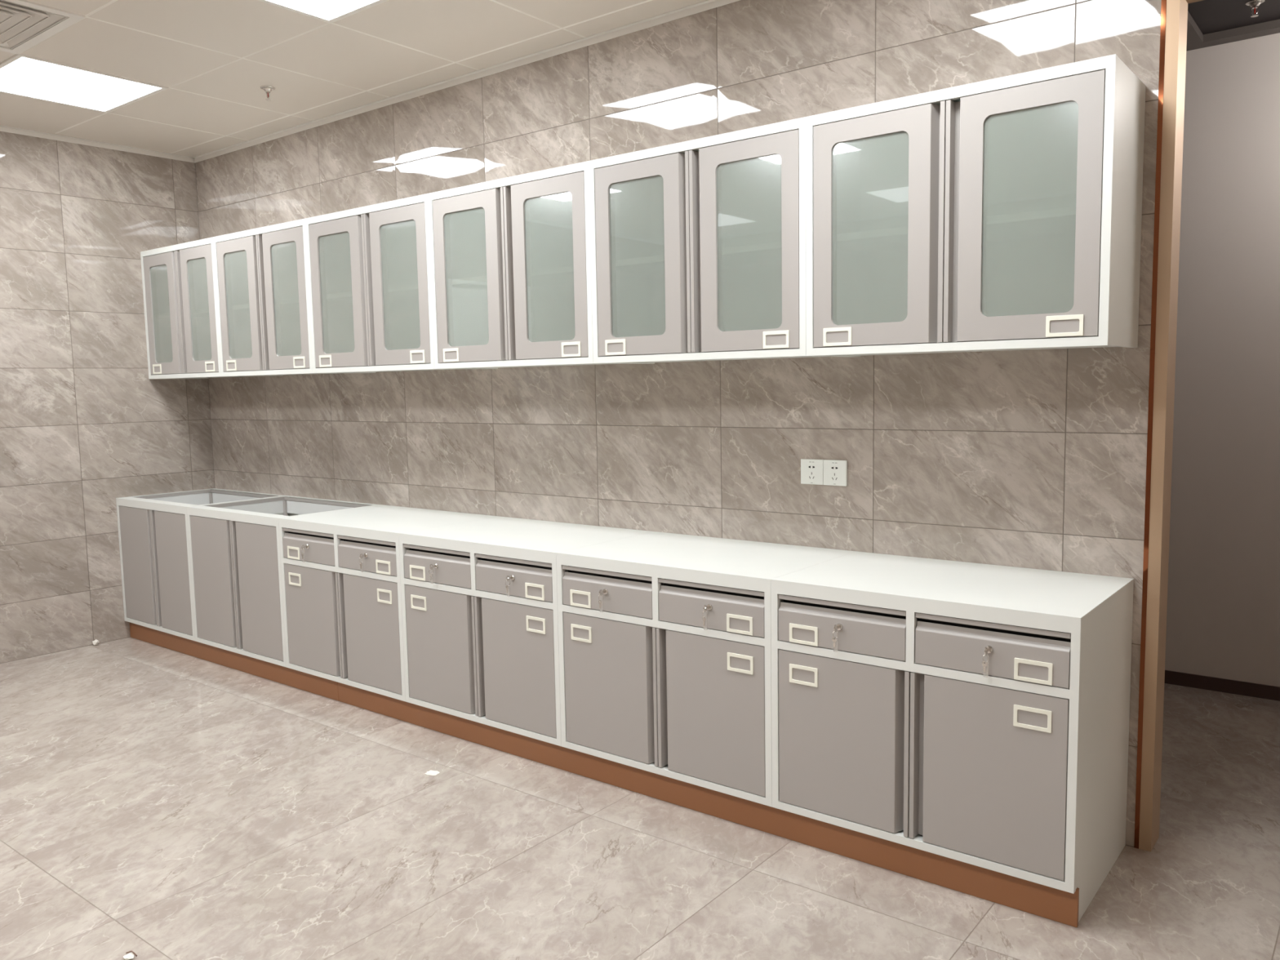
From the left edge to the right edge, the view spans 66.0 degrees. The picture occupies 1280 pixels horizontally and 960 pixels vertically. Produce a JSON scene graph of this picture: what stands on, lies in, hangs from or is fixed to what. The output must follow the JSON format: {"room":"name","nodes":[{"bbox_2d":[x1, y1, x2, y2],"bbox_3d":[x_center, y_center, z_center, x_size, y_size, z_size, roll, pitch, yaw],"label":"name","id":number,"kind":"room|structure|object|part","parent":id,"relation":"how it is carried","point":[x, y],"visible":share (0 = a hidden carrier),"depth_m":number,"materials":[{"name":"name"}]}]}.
{"room":"clinic treatment room","nodes":[
{"label":"clinic treatment room","id":0,"kind":"room"},
{"bbox_2d":[0,131,214,663],"bbox_3d":[-4.388,-0.342,3.643,0.102,2.860,5.799,4,7,39],"label":"wall","id":1,"kind":"structure","parent":0,"point":[84,425],"depth_m":5.25,"materials":[{"name":"tile"}]},
{"bbox_2d":[0,124,195,162],"bbox_3d":[-4.317,-1.599,3.539,0.020,0.026,5.549,4,7,39],"label":"trim","id":2,"kind":"structure","parent":1,"relation":"attached to","point":[2,128],"depth_m":5.25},
{"bbox_2d":[0,0,706,157],"bbox_3d":[-1.795,-1.474,1.567,6.904,0.020,5.549,3,7,38],"label":"ceiling","id":3,"kind":"structure","parent":0,"point":[214,58],"depth_m":3.93,"materials":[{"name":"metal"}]},
{"bbox_2d":[0,0,84,54],"bbox_3d":[-2.400,-1.700,3.456,0.598,0.129,0.598,3,7,38],"label":"ceiling vent","id":4,"kind":"object","parent":3,"relation":"in","point":[24,24],"visible":0.99,"depth_m":3.57,"materials":[{"name":"white metal"}]},
{"bbox_2d":[0,53,168,112],"bbox_3d":[-2.502,-1.725,4.300,0.596,0.015,0.596,3,7,38],"label":"recessed light","id":5,"kind":"object","parent":3,"relation":"in","point":[20,74],"visible":0.93,"depth_m":4.29,"materials":[{"name":"white plastic"}]},
{"bbox_2d":[260,85,275,100],"bbox_3d":[-1.654,-1.718,4.379,0.064,0.052,0.064,3,7,38],"label":"sprinkler","id":6,"kind":"object","parent":3,"relation":"attached to","point":[268,89],"visible":1,"depth_m":4.37,"materials":[{"name":"silver metal"}]},
{"bbox_2d":[258,0,386,22],"bbox_3d":[-1.084,-1.642,3.193,0.596,0.015,0.596,3,7,38],"label":"recessed light","id":7,"kind":"object","parent":3,"relation":"in","point":[327,11],"visible":1,"depth_m":3.46,"materials":[{"name":"white plastic"}]},
{"bbox_2d":[0,636,1279,959],"bbox_3d":[-0.018,1.257,1.690,10.000,0.100,7.649,3,7,38],"label":"floor","id":8,"kind":"structure","parent":0,"point":[157,802],"depth_m":2.88,"materials":[{"name":"tile"}]},
{"bbox_2d":[92,639,99,645],"bbox_3d":[-2.962,0.884,5.359,0.041,0.031,0.032,0,6,11],"label":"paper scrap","id":9,"kind":"object","parent":8,"relation":"on","point":[95,642],"visible":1,"depth_m":5.35,"materials":[{"name":"paper"}]},
{"bbox_2d":[122,950,137,959],"bbox_3d":[-1.242,1.154,2.390,0.040,0.012,0.025,3,7,38],"label":"scrap","id":10,"kind":"object","parent":8,"relation":"on","point":[129,956],"visible":1,"depth_m":2.39,"materials":[{"name":"paper"}]},
{"bbox_2d":[115,488,283,640],"bbox_3d":[-2.403,0.484,5.448,0.773,0.789,0.564,3,7,38],"label":"base cabinet","id":11,"kind":"object","parent":8,"relation":"on","point":[153,531],"visible":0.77,"depth_m":5.24,"materials":[{"name":"grey metal"}]},
{"bbox_3d":[-2.709,0.459,5.350,0.361,0.623,0.038,3,7,38],"label":"door","id":12,"kind":"part","parent":11,"relation":"part of","materials":[{"name":"grey metal"}]},
{"bbox_3d":[-2.572,0.460,5.229,0.773,0.689,0.018,3,7,38],"label":"frame","id":13,"kind":"part","parent":11,"relation":"part of","materials":[{"name":"white metal"}]},
{"bbox_3d":[-2.422,0.476,5.126,0.361,0.623,0.038,3,7,38],"label":"door","id":14,"kind":"part","parent":11,"relation":"part of","materials":[{"name":"grey metal"}]},
{"bbox_3d":[-2.534,0.359,5.849,0.024,0.565,0.012,3,7,38],"label":"corner post","id":15,"kind":"part","parent":11,"relation":"part of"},
{"bbox_2d":[129,622,338,701],"bbox_3d":[-2.089,0.877,4.925,1.948,0.098,0.012,3,7,38],"label":"toe kick","id":16,"kind":"object","parent":8,"relation":"on","point":[308,682],"visible":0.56,"depth_m":4.81,"materials":[{"name":"brown wood"}]},
{"bbox_2d":[186,495,379,666],"bbox_3d":[-1.775,0.521,4.958,0.820,0.789,0.564,3,7,38],"label":"base cabinet","id":17,"kind":"object","parent":8,"relation":"on","point":[235,557],"visible":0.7,"depth_m":4.75,"materials":[{"name":"grey metal"}]},
{"bbox_3d":[-2.091,0.495,4.867,0.384,0.623,0.038,3,7,38],"label":"door","id":18,"kind":"part","parent":17,"relation":"part of","materials":[{"name":"grey metal"}]},
{"bbox_3d":[-1.944,0.497,4.739,0.820,0.689,0.018,3,7,38],"label":"frame","id":19,"kind":"part","parent":17,"relation":"part of","materials":[{"name":"white metal"}]},
{"bbox_3d":[-1.786,0.513,4.629,0.384,0.623,0.038,3,7,38],"label":"door","id":20,"kind":"part","parent":17,"relation":"part of","materials":[{"name":"grey metal"}]},
{"bbox_3d":[-1.925,0.395,5.373,0.024,0.565,0.012,3,7,38],"label":"corner post","id":21,"kind":"part","parent":17,"relation":"part of","materials":[{"name":"grey metal"}]},
{"bbox_2d":[278,504,499,701],"bbox_3d":[-1.118,0.560,4.442,0.852,0.789,0.571,3,7,38],"label":"base cabinet","id":22,"kind":"object","parent":8,"relation":"on","point":[343,624],"visible":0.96,"depth_m":4.22,"materials":[{"name":"grey metal"}]},
{"bbox_2d":[300,545,306,562],"bbox_3d":[-1.469,0.321,4.309,0.029,0.076,0.014,-5,7,-33],"label":"key","id":23,"kind":"object","parent":22,"relation":"attached to","point":[304,547],"visible":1,"depth_m":4.30,"materials":[{"name":"silver metal"}]},
{"bbox_3d":[-1.453,0.303,4.332,0.388,0.111,0.019,3,7,38],"label":"drawer","id":24,"kind":"part","parent":22,"relation":"part of","materials":[{"name":"grey metal"}]},
{"bbox_3d":[-1.437,0.614,4.366,0.401,0.460,0.038,3,7,38],"label":"door","id":25,"kind":"part","parent":22,"relation":"part of","materials":[{"name":"grey metal"}]},
{"bbox_3d":[-1.286,0.535,4.225,0.852,0.689,0.018,3,7,38],"label":"frame","id":26,"kind":"part","parent":22,"relation":"part of","materials":[{"name":"white metal"}]},
{"bbox_2d":[359,553,365,572],"bbox_3d":[-1.141,0.341,4.053,0.029,0.076,0.014,-5,7,-33],"label":"key","id":27,"kind":"object","parent":22,"relation":"attached to","point":[362,554],"visible":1,"depth_m":4.05,"materials":[{"name":"silver metal"}]},
{"bbox_3d":[-1.125,0.322,4.076,0.388,0.111,0.019,3,7,38],"label":"drawer","id":28,"kind":"part","parent":22,"relation":"part of","materials":[{"name":"grey metal"}]},
{"bbox_3d":[-1.119,0.633,4.118,0.401,0.460,0.038,3,7,38],"label":"door","id":29,"kind":"part","parent":22,"relation":"part of","materials":[{"name":"grey metal"}]},
{"bbox_3d":[-1.123,0.176,4.406,0.852,0.018,0.566,3,7,38],"label":"panel","id":30,"kind":"part","parent":22,"relation":"part of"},
{"bbox_2d":[424,769,439,775],"bbox_3d":[-0.738,1.040,3.498,0.051,0.003,0.042,0,6,12],"label":"paper scrap","id":31,"kind":"object","parent":8,"relation":"on","point":[430,772],"visible":1,"depth_m":3.50,"materials":[{"name":"white paper"}]},
{"bbox_2d":[398,516,653,746],"bbox_3d":[-0.446,0.599,3.917,0.853,0.789,0.571,3,7,38],"label":"base cabinet","id":32,"kind":"object","parent":8,"relation":"on","point":[473,651],"visible":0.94,"depth_m":3.69,"materials":[{"name":"grey metal"}]},
{"bbox_2d":[428,564,435,583],"bbox_3d":[-0.797,0.361,3.784,0.029,0.076,0.014,-5,7,-33],"label":"key","id":33,"kind":"object","parent":32,"relation":"attached to","point":[432,565],"visible":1,"depth_m":3.78,"materials":[{"name":"silver metal"}]},
{"bbox_3d":[-0.781,0.342,3.808,0.388,0.111,0.019,3,7,38],"label":"drawer","id":34,"kind":"part","parent":32,"relation":"part of","materials":[{"name":"grey metal"}]},
{"bbox_3d":[-0.765,0.654,3.841,0.401,0.460,0.038,3,7,38],"label":"door","id":35,"kind":"part","parent":32,"relation":"part of","materials":[{"name":"grey metal"}]},
{"bbox_3d":[-0.614,0.574,3.700,0.853,0.689,0.018,3,7,38],"label":"frame","id":36,"kind":"part","parent":32,"relation":"part of","materials":[{"name":"white metal"}]},
{"bbox_2d":[505,575,511,596],"bbox_3d":[-0.469,0.380,3.528,0.029,0.076,0.014,-5,7,-33],"label":"key","id":37,"kind":"object","parent":32,"relation":"attached to","point":[508,577],"visible":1,"depth_m":3.52,"materials":[{"name":"silver metal"}]},
{"bbox_3d":[-0.453,0.361,3.552,0.388,0.111,0.019,3,7,38],"label":"drawer","id":38,"kind":"part","parent":32,"relation":"part of","materials":[{"name":"grey metal"}]},
{"bbox_3d":[-0.447,0.672,3.593,0.401,0.460,0.038,3,7,38],"label":"door","id":39,"kind":"part","parent":32,"relation":"part of","materials":[{"name":"grey metal"}]},
{"bbox_3d":[-0.451,0.215,3.882,0.853,0.018,0.566,3,7,38],"label":"panel","id":40,"kind":"part","parent":32,"relation":"part of","materials":[{"name":"white"}]},
{"bbox_2d":[555,531,856,806],"bbox_3d":[0.226,0.638,3.393,0.851,0.789,0.571,3,7,38],"label":"base cabinet","id":41,"kind":"object","parent":8,"relation":"on","point":[644,686],"visible":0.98,"depth_m":3.17,"materials":[{"name":"grey metal"}]},
{"bbox_2d":[598,589,604,612],"bbox_3d":[-0.125,0.400,3.260,0.029,0.076,0.014,-5,7,-33],"label":"key","id":42,"kind":"object","parent":41,"relation":"attached to","point":[601,592],"visible":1,"depth_m":3.26,"materials":[{"name":"silver metal"}]},
{"bbox_3d":[-0.109,0.381,3.283,0.388,0.111,0.019,3,7,38],"label":"drawer","id":43,"kind":"part","parent":41,"relation":"part of","materials":[{"name":"grey metal"}]},
{"bbox_3d":[-0.093,0.693,3.317,0.400,0.460,0.038,3,7,38],"label":"door","id":44,"kind":"part","parent":41,"relation":"part of","materials":[{"name":"grey metal"}]},
{"bbox_3d":[0.058,0.614,3.176,0.851,0.689,0.018,3,7,38],"label":"frame","id":45,"kind":"part","parent":41,"relation":"part of","materials":[{"name":"white metal"}]},
{"bbox_2d":[702,604,708,630],"bbox_3d":[0.202,0.419,3.004,0.029,0.076,0.014,-5,7,-33],"label":"key","id":46,"kind":"object","parent":41,"relation":"attached to","point":[704,618],"visible":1,"depth_m":3.00,"materials":[{"name":"silver metal"}]},
{"bbox_3d":[0.220,0.255,3.358,0.851,0.018,0.566,3,7,38],"label":"panel","id":47,"kind":"part","parent":41,"relation":"part of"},
{"bbox_3d":[0.225,0.711,3.069,0.400,0.460,0.038,3,7,38],"label":"door","id":48,"kind":"part","parent":41,"relation":"part of","materials":[{"name":"grey metal"}]},
{"bbox_3d":[0.218,0.400,3.028,0.388,0.111,0.019,3,7,38],"label":"drawer","id":49,"kind":"part","parent":41,"relation":"part of","materials":[{"name":"grey metal"}]},
{"bbox_2d":[337,682,1079,927],"bbox_3d":[-0.116,0.992,3.385,3.059,0.098,0.012,3,7,38],"label":"toe kick","id":50,"kind":"object","parent":8,"relation":"on","point":[1033,898],"visible":0.76,"depth_m":3.00,"materials":[{"name":"brown wood"}]},
{"bbox_2d":[770,551,1133,921],"bbox_3d":[0.897,0.678,2.869,0.852,0.789,0.571,3,7,38],"label":"base cabinet","id":51,"kind":"object","parent":8,"relation":"on","point":[899,734],"visible":0.98,"depth_m":2.62,"materials":[{"name":"grey metal"}]},
{"bbox_2d":[831,624,839,652],"bbox_3d":[0.546,0.439,2.736,0.029,0.076,0.014,-5,7,-33],"label":"key","id":52,"kind":"object","parent":51,"relation":"attached to","point":[834,639],"visible":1,"depth_m":2.73,"materials":[{"name":"silver metal"}]},
{"bbox_3d":[0.562,0.420,2.760,0.388,0.111,0.019,3,7,38],"label":"drawer","id":53,"kind":"part","parent":51,"relation":"part of","materials":[{"name":"grey metal"}]},
{"bbox_3d":[0.578,0.732,2.793,0.400,0.460,0.038,3,7,38],"label":"door","id":54,"kind":"part","parent":51,"relation":"part of","materials":[{"name":"grey metal"}]},
{"bbox_3d":[0.891,0.294,2.834,0.852,0.018,0.566,3,7,38],"label":"panel","id":55,"kind":"part","parent":51,"relation":"part of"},
{"bbox_2d":[982,647,988,677],"bbox_3d":[0.873,0.458,2.480,0.029,0.076,0.014,-5,7,-33],"label":"key","id":56,"kind":"object","parent":51,"relation":"attached to","point":[985,664],"visible":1,"depth_m":2.48,"materials":[{"name":"silver metal"}]},
{"bbox_3d":[0.895,0.751,2.545,0.400,0.460,0.038,3,7,38],"label":"door","id":57,"kind":"part","parent":51,"relation":"part of","materials":[{"name":"grey metal"}]},
{"bbox_3d":[0.889,0.440,2.504,0.388,0.111,0.019,3,7,38],"label":"drawer","id":58,"kind":"part","parent":51,"relation":"part of","materials":[{"name":"grey metal"}]},
{"bbox_2d":[195,0,1161,847],"bbox_3d":[0.071,-0.443,3.830,6.854,2.860,0.112,3,7,38],"label":"wall","id":59,"kind":"structure","parent":0,"point":[1033,459],"depth_m":3.53,"materials":[{"name":"stone"}]},
{"bbox_2d":[140,236,242,378],"bbox_3d":[-2.358,-0.914,5.396,0.774,0.703,0.344,3,7,38],"label":"upper cabinet","id":60,"kind":"object","parent":59,"relation":"attached to","point":[179,280],"visible":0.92,"depth_m":5.25,"materials":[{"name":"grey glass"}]},
{"bbox_3d":[-2.617,-0.908,5.395,0.213,0.538,0.004,3,7,38],"label":"glass pane","id":61,"kind":"part","parent":60,"relation":"part of","materials":[{"name":"glass"}]},
{"bbox_3d":[-2.594,-0.906,5.390,0.361,0.647,0.038,3,7,38],"label":"door","id":62,"kind":"part","parent":60,"relation":"part of","materials":[{"name":"grey metal"}]},
{"bbox_3d":[-2.307,-0.889,5.166,0.361,0.647,0.038,3,7,38],"label":"door","id":63,"kind":"part","parent":60,"relation":"part of","materials":[{"name":"grey metal"}]},
{"bbox_3d":[-2.297,-0.889,5.145,0.213,0.538,0.004,3,7,38],"label":"glass pane","id":64,"kind":"part","parent":60,"relation":"part of","materials":[{"name":"glass"}]},
{"bbox_2d":[213,218,337,376],"bbox_3d":[-1.735,-0.878,4.910,0.806,0.703,0.344,3,7,38],"label":"upper cabinet","id":65,"kind":"object","parent":59,"relation":"attached to","point":[262,281],"visible":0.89,"depth_m":4.77,"materials":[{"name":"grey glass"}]},
{"bbox_3d":[-2.001,-0.872,4.914,0.229,0.538,0.004,3,7,38],"label":"glass pane","id":66,"kind":"part","parent":65,"relation":"part of","materials":[{"name":"grey glass"}]},
{"bbox_3d":[-1.978,-0.870,4.909,0.377,0.647,0.038,3,7,38],"label":"door","id":67,"kind":"part","parent":65,"relation":"part of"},
{"bbox_3d":[-1.679,-0.852,4.675,0.377,0.647,0.038,3,7,38],"label":"door","id":68,"kind":"part","parent":65,"relation":"part of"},
{"bbox_3d":[-1.668,-0.852,4.654,0.229,0.538,0.004,3,7,38],"label":"glass pane","id":69,"kind":"part","parent":65,"relation":"part of","materials":[{"name":"grey glass"}]},
{"bbox_2d":[305,193,457,373],"bbox_3d":[-1.081,-0.840,4.399,0.855,0.703,0.344,3,7,38],"label":"upper cabinet","id":70,"kind":"object","parent":59,"relation":"attached to","point":[369,267],"visible":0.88,"depth_m":4.25,"materials":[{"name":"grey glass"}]},
{"bbox_3d":[-1.356,-0.834,4.410,0.253,0.538,0.004,3,7,38],"label":"glass pane","id":71,"kind":"part","parent":70,"relation":"part of","materials":[{"name":"grey glass"}]},
{"bbox_3d":[-1.333,-0.832,4.405,0.401,0.647,0.038,3,7,38],"label":"door","id":72,"kind":"part","parent":70,"relation":"part of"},
{"bbox_3d":[-1.014,-0.814,4.157,0.401,0.647,0.038,3,7,38],"label":"door","id":73,"kind":"part","parent":70,"relation":"part of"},
{"bbox_3d":[-1.004,-0.814,4.135,0.253,0.538,0.004,3,7,38],"label":"glass pane","id":74,"kind":"part","parent":70,"relation":"part of","materials":[{"name":"grey glass"}]},
{"bbox_2d":[192,0,740,163],"bbox_3d":[0.008,-1.690,3.655,6.654,0.026,0.020,3,7,38],"label":"trim","id":75,"kind":"structure","parent":59,"relation":"attached to","point":[706,5],"depth_m":4.15,"materials":[{"name":"white paint"}]},
{"bbox_2d":[427,160,631,368],"bbox_3d":[-0.406,-0.800,3.872,0.857,0.703,0.344,3,7,38],"label":"upper cabinet","id":76,"kind":"object","parent":59,"relation":"attached to","point":[510,257],"visible":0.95,"depth_m":3.72,"materials":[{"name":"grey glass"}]},
{"bbox_3d":[-0.682,-0.795,3.884,0.255,0.538,0.004,3,7,38],"label":"glass pane","id":77,"kind":"part","parent":76,"relation":"part of","materials":[{"name":"grey glass"}]},
{"bbox_3d":[-0.659,-0.793,3.879,0.403,0.647,0.038,3,7,38],"label":"door","id":78,"kind":"part","parent":76,"relation":"part of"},
{"bbox_3d":[-0.339,-0.774,3.630,0.402,0.647,0.038,3,7,38],"label":"door","id":79,"kind":"part","parent":76,"relation":"part of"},
{"bbox_3d":[-0.329,-0.774,3.608,0.255,0.538,0.004,3,7,38],"label":"glass pane","id":80,"kind":"part","parent":76,"relation":"part of","materials":[{"name":"grey glass"}]},
{"bbox_2d":[588,116,826,364],"bbox_3d":[0.267,-0.761,3.347,0.850,0.703,0.344,3,7,38],"label":"upper cabinet","id":81,"kind":"object","parent":59,"relation":"attached to","point":[698,246],"visible":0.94,"depth_m":3.19,"materials":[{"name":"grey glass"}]},
{"bbox_3d":[-0.008,-0.755,3.358,0.251,0.538,0.004,3,7,38],"label":"glass pane","id":82,"kind":"part","parent":81,"relation":"part of","materials":[{"name":"grey glass"}]},
{"bbox_3d":[0.016,-0.753,3.353,0.399,0.647,0.038,3,7,38],"label":"door","id":83,"kind":"part","parent":81,"relation":"part of","materials":[{"name":"grey metal"}]},
{"bbox_3d":[0.332,-0.735,3.105,0.399,0.647,0.038,3,7,38],"label":"door","id":84,"kind":"part","parent":81,"relation":"part of","materials":[{"name":"grey metal"}]},
{"bbox_3d":[0.343,-0.735,3.084,0.251,0.538,0.004,3,7,38],"label":"glass pane","id":85,"kind":"part","parent":81,"relation":"part of","materials":[{"name":"grey glass"}]},
{"bbox_2d":[800,458,823,484],"bbox_3d":[0.593,-0.028,3.388,0.086,0.086,0.009,3,7,38],"label":"power outlet","id":86,"kind":"object","parent":59,"relation":"attached to","point":[811,470],"visible":1,"depth_m":3.38,"materials":[{"name":"plastic"}]},
{"bbox_2d":[823,459,847,486],"bbox_3d":[0.661,-0.024,3.335,0.086,0.086,0.009,3,7,38],"label":"power outlet","id":87,"kind":"object","parent":59,"relation":"attached to","point":[835,472],"visible":1,"depth_m":3.33,"materials":[{"name":"plastic"}]},
{"bbox_2d":[805,53,1146,356],"bbox_3d":[0.936,-0.722,2.825,0.847,0.703,0.344,3,7,38],"label":"upper cabinet","id":88,"kind":"object","parent":59,"relation":"attached to","point":[1003,213],"visible":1,"depth_m":2.64,"materials":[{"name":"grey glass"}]},
{"bbox_3d":[0.662,-0.716,2.835,0.250,0.538,0.004,3,7,38],"label":"glass pane","id":89,"kind":"part","parent":88,"relation":"part of","materials":[{"name":"grey glass"}]},
{"bbox_3d":[0.685,-0.714,2.830,0.397,0.647,0.038,3,7,38],"label":"door","id":90,"kind":"part","parent":88,"relation":"part of","materials":[{"name":"grey metal"}]},
{"bbox_3d":[1.001,-0.696,2.584,0.397,0.647,0.038,3,7,38],"label":"door","id":91,"kind":"part","parent":88,"relation":"part of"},
{"bbox_3d":[1.011,-0.696,2.562,0.250,0.538,0.004,3,7,38],"label":"glass pane","id":92,"kind":"part","parent":88,"relation":"part of","materials":[{"name":"grey glass"}]},
{"bbox_2d":[1133,0,1203,851],"bbox_3d":[1.911,-0.114,2.417,1.182,2.416,0.115,3,7,38],"label":"door frame","id":93,"kind":"structure","parent":59,"relation":"in","point":[1174,13],"depth_m":2.73,"materials":[{"name":"brown wood"}]},
{"bbox_2d":[1164,32,1279,686],"bbox_3d":[3.527,-0.458,3.338,6.600,2.860,0.097,3,7,38],"label":"wall","id":94,"kind":"structure","parent":0,"point":[1223,611],"depth_m":4.11,"materials":[{"name":"paint"}]},
{"bbox_2d":[1164,670,1279,701],"bbox_3d":[3.481,0.939,3.464,6.500,0.058,0.010,3,7,38],"label":"baseboard","id":95,"kind":"structure","parent":94,"relation":"attached to","point":[1206,682],"depth_m":4.22,"materials":[{"name":"black"}]},
{"bbox_2d":[1186,0,1279,51],"bbox_3d":[2.929,-1.679,2.561,6.500,0.060,1.641,3,7,38],"label":"ceiling","id":96,"kind":"structure","parent":0,"point":[1211,16],"depth_m":3.85,"materials":[{"name":"black paint"}]},
{"bbox_2d":[1244,0,1265,17],"bbox_3d":[2.285,-1.749,3.659,0.064,0.052,0.064,3,7,38],"label":"sprinkler","id":97,"kind":"object","parent":96,"relation":"attached to","point":[1254,4],"visible":1,"depth_m":3.65,"materials":[{"name":"silver metal"}]}
]}

